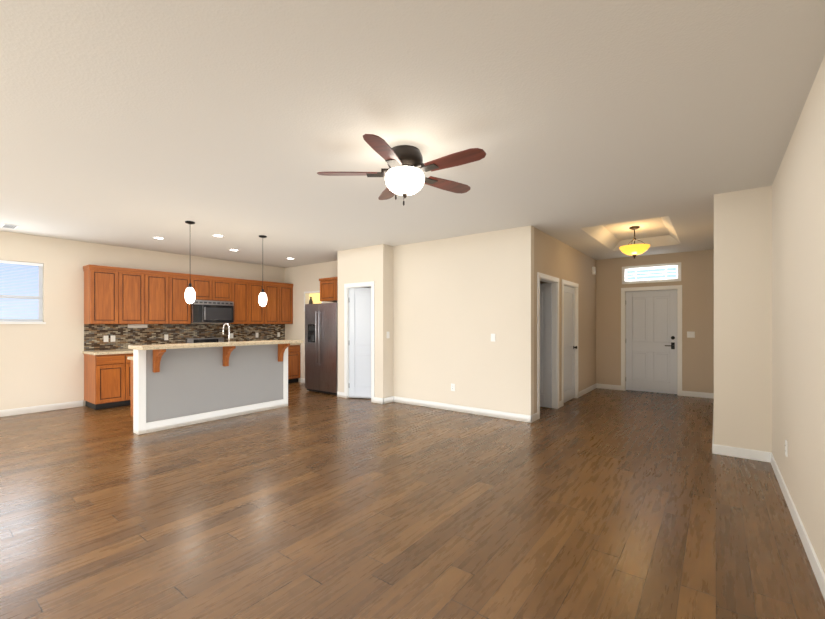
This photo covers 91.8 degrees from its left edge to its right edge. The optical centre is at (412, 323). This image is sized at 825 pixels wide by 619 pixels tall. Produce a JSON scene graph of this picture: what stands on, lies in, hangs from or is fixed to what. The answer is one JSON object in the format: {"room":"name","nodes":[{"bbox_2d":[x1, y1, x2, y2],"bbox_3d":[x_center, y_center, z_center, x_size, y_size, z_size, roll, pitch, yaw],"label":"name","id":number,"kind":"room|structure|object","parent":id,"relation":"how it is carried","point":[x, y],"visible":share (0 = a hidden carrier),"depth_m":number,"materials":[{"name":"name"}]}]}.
{"room":"living room","nodes":[
{"label":"living room","id":0,"kind":"room"},
{"bbox_2d":[0,231,284,409],"bbox_3d":[-5.560,0.000,6.668,0.120,2.740,8.140,0,0,37],"label":"wall","id":1,"kind":"structure","parent":0,"point":[41,364],"depth_m":6.43,"materials":[{"name":"paint"}]},
{"bbox_2d":[0,263,45,323],"bbox_3d":[-6.182,-0.475,5.810,0.134,0.950,1.260,0,0,37],"label":"window","id":2,"kind":"structure","parent":1,"relation":"in","point":[21,293],"depth_m":6.14,"materials":[{"name":"white plastic"}]},
{"bbox_2d":[0,260,42,321],"bbox_3d":[-6.172,-0.488,5.802,0.042,0.913,1.210,0,0,37],"label":"window blinds","id":3,"kind":"object","parent":2,"relation":"attached to","point":[16,263],"visible":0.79,"depth_m":6.08,"materials":[{"name":"white plastic"}]},
{"bbox_2d":[0,400,82,416],"bbox_3d":[-6.680,1.320,5.083,0.013,0.100,3.960,0,0,37],"label":"baseboard","id":4,"kind":"structure","parent":1,"relation":"attached to","point":[33,409],"depth_m":6.23,"materials":[{"name":"white wood"}]},
{"bbox_2d":[83,265,121,324],"bbox_3d":[-5.213,-0.465,6.747,0.330,0.930,0.445,0,0,37],"label":"upper cabinet","id":5,"kind":"object","parent":1,"relation":"attached to","point":[102,286],"depth_m":6.62,"materials":[{"name":"brown wood"}]},
{"bbox_2d":[122,269,149,324],"bbox_3d":[-4.994,-0.465,7.035,0.330,0.930,0.500,0,0,37],"label":"upper cabinet","id":6,"kind":"object","parent":1,"relation":"attached to","point":[124,308],"depth_m":6.99,"materials":[{"name":"brown wood"}]},
{"bbox_2d":[150,273,173,324],"bbox_3d":[-4.758,-0.465,7.346,0.330,0.930,0.500,0,0,37],"label":"upper cabinet","id":7,"kind":"object","parent":1,"relation":"attached to","point":[161,284],"depth_m":7.32,"materials":[{"name":"brown wood"}]},
{"bbox_2d":[174,273,193,324],"bbox_3d":[-4.539,-0.465,7.635,0.330,0.930,0.445,0,0,37],"label":"upper cabinet","id":8,"kind":"object","parent":1,"relation":"attached to","point":[182,309],"depth_m":7.58,"materials":[{"name":"brown wood"}]},
{"bbox_2d":[194,277,217,300],"bbox_3d":[-4.264,-0.703,7.998,0.330,0.455,0.466,0,0,37],"label":"upper cabinet","id":9,"kind":"object","parent":1,"relation":"attached to","point":[205,288],"depth_m":7.95,"materials":[{"name":"brown wood"}]},
{"bbox_2d":[191,300,233,322],"bbox_3d":[-4.100,-0.245,8.096,0.449,0.439,0.810,0,0,37],"label":"over-the-range microwave","id":10,"kind":"object","parent":9,"relation":"attached to","point":[204,311],"visible":0.96,"depth_m":7.95,"materials":[{"name":"silver metal"}]},
{"bbox_2d":[218,277,233,300],"bbox_3d":[-4.049,-0.703,8.280,0.330,0.455,0.465,0,0,37],"label":"upper cabinet","id":11,"kind":"object","parent":1,"relation":"attached to","point":[225,285],"depth_m":8.26,"materials":[{"name":"brown wood"}]},
{"bbox_2d":[222,281,253,324],"bbox_3d":[-3.777,-0.465,8.638,0.330,0.930,0.435,0,0,37],"label":"upper cabinet","id":12,"kind":"object","parent":1,"relation":"attached to","point":[243,301],"depth_m":8.59,"materials":[{"name":"brown wood"}]},
{"bbox_2d":[254,281,265,324],"bbox_3d":[-3.564,-0.465,8.919,0.330,0.930,0.489,0,0,37],"label":"upper cabinet","id":13,"kind":"object","parent":1,"relation":"attached to","point":[259,311],"depth_m":8.86,"materials":[{"name":"brown wood"}]},
{"bbox_2d":[266,281,281,324],"bbox_3d":[-3.335,-0.465,9.221,0.330,0.930,0.489,0,0,37],"label":"upper cabinet","id":14,"kind":"object","parent":1,"relation":"attached to","point":[273,290],"depth_m":9.17,"materials":[{"name":"brown wood"}]},
{"bbox_2d":[282,285,292,324],"bbox_3d":[-3.123,-0.465,9.501,0.330,0.930,0.434,0,0,37],"label":"upper cabinet","id":15,"kind":"object","parent":1,"relation":"attached to","point":[287,290],"depth_m":9.45,"materials":[{"name":"brown wood"}]},
{"bbox_2d":[285,261,370,381],"bbox_3d":[-1.638,0.000,8.726,3.880,2.740,0.120,0,0,37],"label":"wall","id":16,"kind":"structure","parent":0,"point":[302,279],"depth_m":9.36,"materials":[{"name":"paint"}]},
{"bbox_2d":[304,291,322,311],"bbox_3d":[-2.223,-0.520,9.162,0.660,0.460,0.132,0,0,37],"label":"trim","id":17,"kind":"structure","parent":16,"relation":"attached to","point":[315,295],"depth_m":9.29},
{"bbox_2d":[320,277,337,300],"bbox_3d":[-1.650,-0.705,8.444,0.540,0.450,0.336,0,0,37],"label":"upper cabinet","id":18,"kind":"object","parent":16,"relation":"attached to","point":[328,286],"depth_m":8.29,"materials":[{"name":"brown wood"}]},
{"bbox_2d":[338,244,386,397],"bbox_3d":[-0.926,0.000,7.231,1.140,2.740,0.100,0,0,37],"label":"wall","id":19,"kind":"structure","parent":0,"point":[363,264],"depth_m":6.98,"materials":[{"name":"paint"}]},
{"bbox_2d":[344,281,374,402],"bbox_3d":[-0.926,0.312,7.231,0.750,2.115,0.136,0,0,37],"label":"door frame","id":20,"kind":"structure","parent":19,"relation":"attached to","point":[371,284],"depth_m":7.30,"materials":[{"name":"white wood"}]},
{"bbox_2d":[349,288,370,398],"bbox_3d":[-0.875,0.348,7.345,0.554,2.020,0.297,0,0,37],"label":"pantry door","id":21,"kind":"structure","parent":19,"relation":"in","point":[359,342],"depth_m":7.34,"materials":[{"name":"white wood"}]},
{"bbox_2d":[387,245,392,396],"bbox_3d":[0.748,0.000,8.578,0.100,2.740,4.070,0,0,37],"label":"wall","id":22,"kind":"structure","parent":0,"point":[390,320],"depth_m":7.00,"materials":[{"name":"paint"}]},
{"bbox_2d":[0,382,824,618],"bbox_3d":[-0.994,1.430,5.274,9.080,0.120,11.440,0,0,37],"label":"floor","id":23,"kind":"structure","parent":0,"point":[596,503],"depth_m":2.83,"materials":[{"name":"brown wood"}]},
{"bbox_2d":[83,353,129,409],"bbox_3d":[-5.095,0.930,6.662,0.621,0.880,0.453,0,0,37],"label":"base cabinet","id":24,"kind":"object","parent":23,"relation":"on","point":[106,375],"depth_m":6.48,"materials":[{"name":"brown wood"}]},
{"bbox_2d":[82,349,132,356],"bbox_3d":[-4.755,0.470,7.102,0.630,0.040,1.605,0,0,37],"label":"countertop","id":25,"kind":"structure","parent":24,"relation":"on","point":[91,351],"depth_m":6.64,"materials":[{"name":"beige stone"}]},
{"bbox_2d":[186,338,223,342],"bbox_3d":[-4.002,0.830,8.021,0.696,1.080,0.740,0,0,37],"label":"range","id":26,"kind":"object","parent":23,"relation":"on","point":[199,340],"visible":0.1,"depth_m":8.15,"materials":[{"name":"silver metal"}]},
{"bbox_2d":[127,344,289,434],"bbox_3d":[-2.948,0.840,5.973,1.023,1.060,2.174,0,0,37],"label":"kitchen island","id":27,"kind":"object","parent":23,"relation":"on","point":[177,385],"depth_m":5.58,"materials":[{"name":"white paint"}]},
{"bbox_2d":[128,340,302,351],"bbox_3d":[-2.686,0.290,5.799,0.470,0.040,2.310,0,0,37],"label":"island countertop","id":28,"kind":"structure","parent":27,"relation":"on","point":[142,348],"depth_m":5.45,"materials":[{"name":"beige stone"}]},
{"bbox_2d":[222,323,229,341],"bbox_3d":[-2.887,0.213,6.275,0.219,0.461,0.120,0,0,37],"label":"faucet","id":29,"kind":"object","parent":27,"relation":"on","point":[227,324],"visible":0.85,"depth_m":6.20,"materials":[{"name":"silver metal"}]},
{"bbox_2d":[288,345,299,382],"bbox_3d":[-3.048,0.930,9.359,0.621,0.880,0.570,0,0,37],"label":"base cabinet","id":30,"kind":"object","parent":23,"relation":"on","point":[293,350],"depth_m":9.26,"materials":[{"name":"brown wood"}]},
{"bbox_2d":[305,303,337,394],"bbox_3d":[-1.624,0.482,8.128,0.945,1.775,0.756,0,0,37],"label":"refrigerator","id":31,"kind":"object","parent":23,"relation":"on","point":[321,347],"visible":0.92,"depth_m":7.83,"materials":[{"name":"silver metal"}]},
{"bbox_2d":[0,0,824,267],"bbox_3d":[-0.994,-1.445,5.274,9.080,0.150,11.440,0,0,37],"label":"ceiling","id":32,"kind":"structure","parent":0,"point":[595,129],"depth_m":2.64,"materials":[{"name":"white paint"}]},
{"bbox_2d":[1,223,18,228],"bbox_3d":[-5.634,-1.365,5.595,0.300,0.009,0.140,0,0,37],"label":"ceiling vent","id":33,"kind":"object","parent":32,"relation":"in","point":[10,226],"visible":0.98,"depth_m":5.58,"materials":[{"name":"white metal"}]},
{"bbox_2d":[185,221,194,303],"bbox_3d":[-2.983,-0.821,5.365,0.126,1.097,0.126,0,0,37],"label":"pendant light","id":34,"kind":"object","parent":32,"relation":"hanging from","point":[189,295],"visible":1,"depth_m":5.33,"materials":[{"name":"white glass"}]},
{"bbox_2d":[258,235,266,305],"bbox_3d":[-2.330,-0.821,6.226,0.126,1.097,0.126,0,0,37],"label":"pendant light","id":35,"kind":"object","parent":32,"relation":"hanging from","point":[262,299],"visible":1,"depth_m":6.18,"materials":[{"name":"white glass"}]},
{"bbox_2d":[317,134,485,205],"bbox_3d":[-0.015,-1.122,3.118,1.264,0.494,1.319,0,0,37],"label":"ceiling fan","id":36,"kind":"object","parent":32,"relation":"hanging from","point":[404,176],"visible":1,"depth_m":3.02,"materials":[{"name":"brown wood"}]},
{"bbox_2d":[619,226,649,258],"bbox_3d":[3.480,-1.270,6.272,0.430,0.499,0.430,0,0,37],"label":"pendant light","id":37,"kind":"object","parent":32,"relation":"hanging from","point":[634,250],"visible":1,"depth_m":6.18,"materials":[{"name":"yellow glass"}]},
{"bbox_2d":[393,225,533,414],"bbox_3d":[0.684,0.000,6.351,2.490,2.740,0.136,0,0,37],"label":"wall","id":38,"kind":"structure","parent":0,"point":[458,301],"depth_m":6.16,"materials":[{"name":"paint"}]},
{"bbox_2d":[392,396,532,422],"bbox_3d":[0.654,1.320,6.300,2.503,0.100,0.013,0,0,37],"label":"baseboard","id":39,"kind":"structure","parent":38,"relation":"attached to","point":[472,410],"depth_m":6.16,"materials":[{"name":"white wood"}]},
{"bbox_2d":[534,227,595,413],"bbox_3d":[2.812,0.000,7.194,0.120,2.740,3.780,0,0,37],"label":"wall","id":40,"kind":"structure","parent":0,"point":[554,257],"depth_m":7.35,"materials":[{"name":"paint"}]},
{"bbox_2d":[540,283,551,407],"bbox_3d":[1.898,0.348,6.675,0.805,2.020,0.175,0,0,37],"label":"room door","id":41,"kind":"structure","parent":40,"relation":"in","point":[545,344],"depth_m":6.51,"materials":[{"name":"white wood"}]},
{"bbox_2d":[537,272,558,418],"bbox_3d":[2.038,0.312,6.174,0.156,2.115,0.970,0,0,37],"label":"door frame","id":42,"kind":"structure","parent":40,"relation":"attached to","point":[554,281],"depth_m":6.46,"materials":[{"name":"white wood"}]},
{"bbox_2d":[564,286,576,402],"bbox_3d":[2.733,0.348,7.070,0.163,2.020,0.818,0,0,37],"label":"closet door","id":43,"kind":"structure","parent":40,"relation":"in","point":[569,343],"depth_m":7.14,"materials":[{"name":"white wood"}]},
{"bbox_2d":[562,279,578,405],"bbox_3d":[2.727,0.312,7.082,0.156,2.115,0.970,0,0,37],"label":"trim","id":44,"kind":"structure","parent":40,"relation":"attached to","point":[570,284],"depth_m":7.37,"materials":[{"name":"white wood"}]},
{"bbox_2d":[578,383,596,397],"bbox_3d":[3.504,1.320,7.997,0.013,0.100,1.425,0,0,37],"label":"baseboard","id":45,"kind":"structure","parent":40,"relation":"attached to","point":[580,393],"depth_m":7.95,"materials":[{"name":"white wood"}]},
{"bbox_2d":[592,267,595,274],"bbox_3d":[3.788,-1.110,8.348,0.040,0.160,0.160,0,0,37],"label":"door chime","id":46,"kind":"object","parent":40,"relation":"attached to","point":[593,270],"visible":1,"depth_m":8.30,"materials":[{"name":"white plastic"}]},
{"bbox_2d":[596,249,713,392],"bbox_3d":[3.966,0.000,8.615,4.980,2.740,0.120,0,0,37],"label":"wall","id":47,"kind":"structure","parent":0,"point":[696,282],"depth_m":7.63,"materials":[{"name":"paint"}]},
{"bbox_2d":[597,383,620,389],"bbox_3d":[4.135,1.320,8.404,0.445,0.100,0.013,0,0,37],"label":"baseboard","id":48,"kind":"structure","parent":47,"relation":"attached to","point":[603,386],"depth_m":8.40,"materials":[{"name":"white wood"}]},
{"bbox_2d":[626,290,676,393],"bbox_3d":[4.743,0.348,7.979,0.898,2.020,0.104,0,0,37],"label":"front door","id":49,"kind":"structure","parent":47,"relation":"in","point":[651,341],"depth_m":7.97,"materials":[{"name":"white wood"}]},
{"bbox_2d":[622,262,680,283],"bbox_3d":[4.753,-1.000,7.982,1.020,0.360,0.096,0,0,37],"label":"transom","id":50,"kind":"object","parent":47,"relation":"attached to","point":[664,272],"visible":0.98,"depth_m":7.97,"materials":[{"name":"white glass"}]},
{"bbox_2d":[621,285,681,395],"bbox_3d":[4.765,0.312,7.997,1.050,2.115,0.138,0,0,37],"label":"door frame","id":51,"kind":"structure","parent":47,"relation":"attached to","point":[678,288],"depth_m":7.89,"materials":[{"name":"white wood"}]},
{"bbox_2d":[687,331,694,337],"bbox_3d":[5.255,0.200,7.551,0.120,0.116,0.016,0,0,37],"label":"light switch","id":52,"kind":"object","parent":47,"relation":"attached to","point":[690,334],"visible":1,"depth_m":7.55,"materials":[{"name":"white plastic"}]},
{"bbox_2d":[682,391,712,398],"bbox_3d":[5.329,1.320,7.497,0.455,0.100,0.013,0,0,37],"label":"baseboard","id":53,"kind":"structure","parent":47,"relation":"attached to","point":[684,393],"depth_m":7.49,"materials":[{"name":"white wood"}]},
{"bbox_2d":[714,186,771,451],"bbox_3d":[4.551,0.000,5.648,0.460,2.740,3.900,0,0,37],"label":"wall","id":54,"kind":"structure","parent":0,"point":[742,318],"depth_m":4.09,"materials":[{"name":"paint"}]},
{"bbox_2d":[712,393,714,453],"bbox_3d":[4.358,1.320,5.786,0.013,0.100,3.913,0,0,37],"label":"baseboard","id":55,"kind":"structure","parent":54,"relation":"attached to","point":[713,445],"depth_m":4.48,"materials":[{"name":"white wood"}]},
{"bbox_2d":[715,444,768,461],"bbox_3d":[3.369,1.320,4.091,0.420,0.100,0.016,0,0,37],"label":"baseboard","id":56,"kind":"structure","parent":54,"relation":"attached to","point":[757,455],"depth_m":4.08,"materials":[{"name":"white wood"}]},
{"bbox_2d":[772,55,824,573],"bbox_3d":[2.575,0.000,2.565,0.120,2.740,11.440,0,0,37],"label":"wall","id":57,"kind":"structure","parent":0,"point":[798,304],"depth_m":2.56,"materials":[{"name":"paint"}]},
{"bbox_2d":[785,440,787,456],"bbox_3d":[2.916,0.970,3.122,0.009,0.116,0.072,0,0,37],"label":"outlet","id":58,"kind":"object","parent":57,"relation":"attached to","point":[786,448],"visible":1,"depth_m":3.09,"materials":[{"name":"white plastic"}]},
{"bbox_2d":[769,452,824,599],"bbox_3d":[1.352,1.320,1.064,0.013,0.100,7.270,0,0,37],"label":"baseboard","id":59,"kind":"structure","parent":57,"relation":"attached to","point":[817,569],"depth_m":2.51,"materials":[{"name":"white wood"}]}
]}

